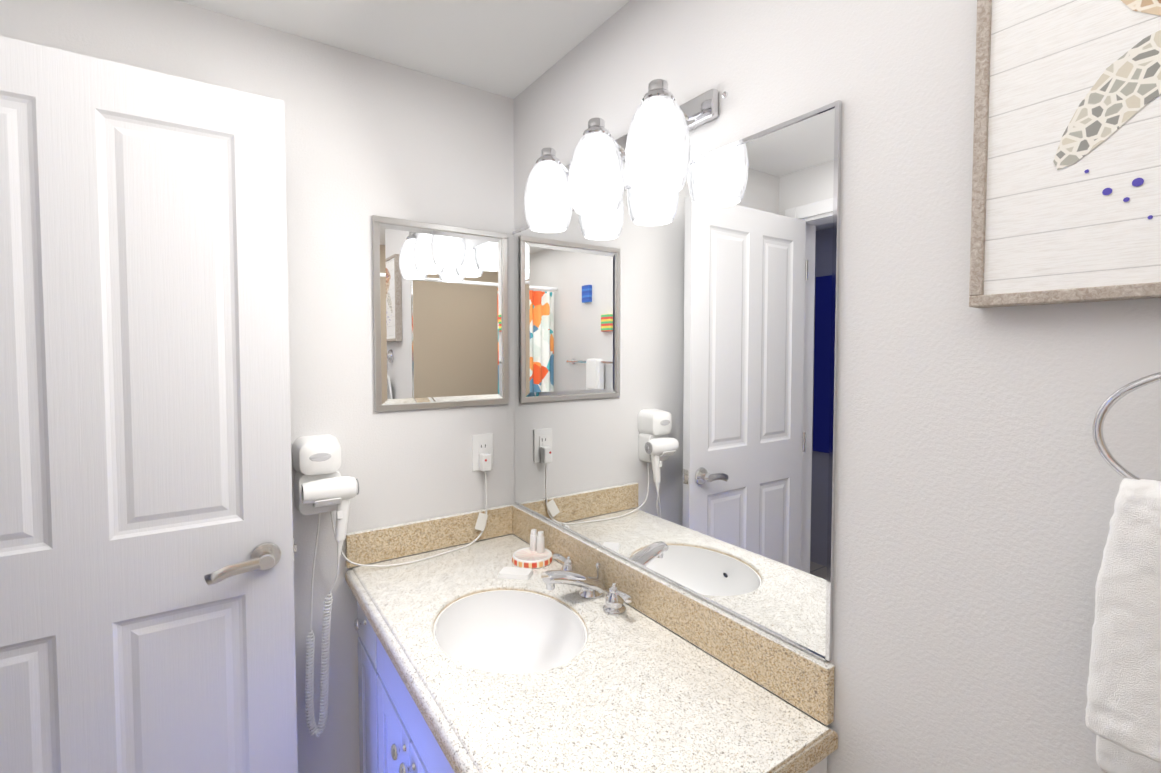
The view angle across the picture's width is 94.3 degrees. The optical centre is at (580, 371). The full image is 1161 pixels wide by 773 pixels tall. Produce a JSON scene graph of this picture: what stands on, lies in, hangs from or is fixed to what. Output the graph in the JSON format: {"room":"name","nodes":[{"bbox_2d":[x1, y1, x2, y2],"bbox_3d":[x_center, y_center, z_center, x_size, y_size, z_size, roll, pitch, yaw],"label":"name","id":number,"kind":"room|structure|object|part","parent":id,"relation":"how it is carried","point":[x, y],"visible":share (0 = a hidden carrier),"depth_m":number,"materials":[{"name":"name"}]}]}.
{"room":"bathroom","nodes":[
{"label":"bathroom","id":0,"kind":"room"},
{"bbox_2d":[0,0,514,772],"bbox_3d":[-0.836,0.265,1.454,1.410,2.286,0.120,-1,3,-34],"label":"wall","id":1,"kind":"structure","parent":0,"point":[366,138],"depth_m":1.50,"materials":[{"name":"white paint"}]},
{"bbox_2d":[292,434,487,736],"bbox_3d":[-0.502,0.564,1.540,0.548,0.792,0.128,-1,3,-34],"label":"hair dryer","id":2,"kind":"object","parent":1,"relation":"attached to","point":[322,485],"visible":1,"depth_m":1.41,"materials":[{"name":"white plastic"}]},
{"bbox_2d":[337,510,341,518],"bbox_3d":[-0.625,0.370,1.396,0.012,0.020,0.005,-1,3,-34],"label":"switch","id":3,"kind":"object","parent":2,"relation":"attached to","point":[339,512],"depth_m":1.39,"materials":[{"name":"white plastic"}]},
{"bbox_2d":[372,215,507,411],"bbox_3d":[-0.413,-0.169,1.644,0.418,0.554,0.011,-1,3,-34],"label":"medicine cabinet mirror","id":4,"kind":"object","parent":1,"relation":"attached to","point":[440,296],"visible":1,"depth_m":1.63,"materials":[{"name":"silver metal"}]},
{"bbox_2d":[472,433,492,471],"bbox_3d":[-0.304,0.258,1.716,0.072,0.116,0.041,-1,3,-34],"label":"electrical outlet plate","id":5,"kind":"object","parent":1,"relation":"attached to","point":[482,452],"visible":1,"depth_m":1.72,"materials":[{"name":"white plastic"}]},
{"bbox_2d":[177,0,629,98],"bbox_3d":[-0.928,-0.883,0.235,3.120,0.100,4.120,-1,3,-34],"label":"ceiling","id":6,"kind":"structure","parent":0,"point":[512,49],"depth_m":1.38,"materials":[{"name":"white paint"}]},
{"bbox_2d":[513,0,1160,772],"bbox_3d":[0.613,0.295,0.672,0.129,2.286,3.040,-1,3,-34],"label":"wall","id":7,"kind":"structure","parent":0,"point":[978,480],"depth_m":0.86,"materials":[{"name":"white paint"}]},
{"bbox_2d":[524,79,727,232],"bbox_3d":[0.055,-0.471,1.228,0.155,0.204,0.608,-1,3,-34],"label":"sconce","id":8,"kind":"object","parent":7,"relation":"attached to","point":[652,147],"visible":1,"depth_m":1.17,"materials":[{"name":"white glass"}]},
{"bbox_3d":[0.094,0.007,1.320,0.008,0.898,1.116,-1,3,-34],"label":"wall mirror","id":9,"kind":"part","parent":7,"relation":"part of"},
{"bbox_2d":[969,0,1160,307],"bbox_3d":[0.632,-0.303,0.492,0.033,0.456,0.457,-1,3,-34],"label":"art","id":10,"kind":"object","parent":7,"relation":"attached to","point":[1066,190],"visible":1,"depth_m":0.60,"materials":[{"name":"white wood"}]},
{"bbox_2d":[1085,372,1160,772],"bbox_3d":[0.606,0.206,0.507,0.081,0.476,0.189,-1,3,-34],"label":"towel ring","id":11,"kind":"object","parent":7,"relation":"attached to","point":[1123,715],"visible":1,"depth_m":0.54,"materials":[{"name":"white fabric"}]},
{"bbox_3d":[-0.928,1.502,0.326,3.120,0.100,4.120,-1,3,-34],"label":"floor","id":12,"kind":"structure","parent":0,"visible":0},
{"bbox_2d":[345,504,837,772],"bbox_3d":[-0.122,0.940,1.204,0.534,0.955,1.134,-1,3,-34],"label":"bathroom vanity","id":13,"kind":"object","parent":12,"relation":"on","point":[568,659],"visible":1,"depth_m":1.06,"materials":[{"name":"white stone"}]},
{"bbox_3d":[-0.565,0.667,1.439,0.020,0.148,0.210,-1,3,-34],"label":"drawer","id":14,"kind":"part","parent":13,"relation":"part of","materials":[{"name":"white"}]},
{"bbox_2d":[433,590,586,673],"bbox_3d":[-0.158,0.644,1.202,0.321,0.150,0.397,-1,3,-34],"label":"sink","id":15,"kind":"object","parent":13,"relation":"in","point":[475,631],"depth_m":1.32,"materials":[{"name":"white ceramic"}]},
{"bbox_2d":[498,567,532,579],"bbox_3d":[-0.174,0.542,1.451,0.088,0.011,0.052,0,2,11],"label":"soap bar","id":16,"kind":"object","parent":13,"relation":"on","point":[516,573],"visible":1,"depth_m":1.44,"materials":[{"name":"white"}]},
{"bbox_2d":[512,529,551,568],"bbox_3d":[-0.139,0.505,1.546,0.116,0.078,0.116,-1,3,-34],"label":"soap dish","id":17,"kind":"object","parent":13,"relation":"on","point":[536,554],"visible":1,"depth_m":1.55,"materials":[{"name":"white ceramic"}]},
{"bbox_2d":[541,553,633,614],"bbox_3d":[-0.014,0.511,1.311,0.164,0.083,0.322,-1,3,-34],"label":"faucet","id":18,"kind":"object","parent":13,"relation":"on","point":[581,583],"depth_m":1.31,"materials":[{"name":"silver metal"}]},
{"bbox_3d":[-0.650,0.327,-0.183,0.120,2.286,3.040,-1,3,-34],"label":"wall","id":19,"kind":"structure","parent":0,"visible":0},
{"bbox_2d":[0,36,297,772],"bbox_3d":[-1.003,0.390,1.113,0.720,2.038,0.035,-1,3,-34],"label":"door","id":20,"kind":"structure","parent":19,"relation":"in","point":[145,458],"depth_m":1.14,"materials":[{"name":"white paint"}]},
{"bbox_2d":[204,542,280,585],"bbox_3d":[-0.788,0.433,1.260,0.150,0.065,0.139,-1,3,-34],"label":"door handle","id":21,"kind":"object","parent":20,"relation":"attached to","point":[264,556],"depth_m":1.22,"materials":[{"name":"silver metal"}]},
{"bbox_2d":[293,537,296,559],"bbox_3d":[-0.701,0.431,1.319,0.009,0.056,0.025,-1,3,-34],"label":"door latch","id":22,"kind":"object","parent":20,"relation":"attached to","point":[294,547],"depth_m":1.31,"materials":[{"name":"silver metal"}]}
]}

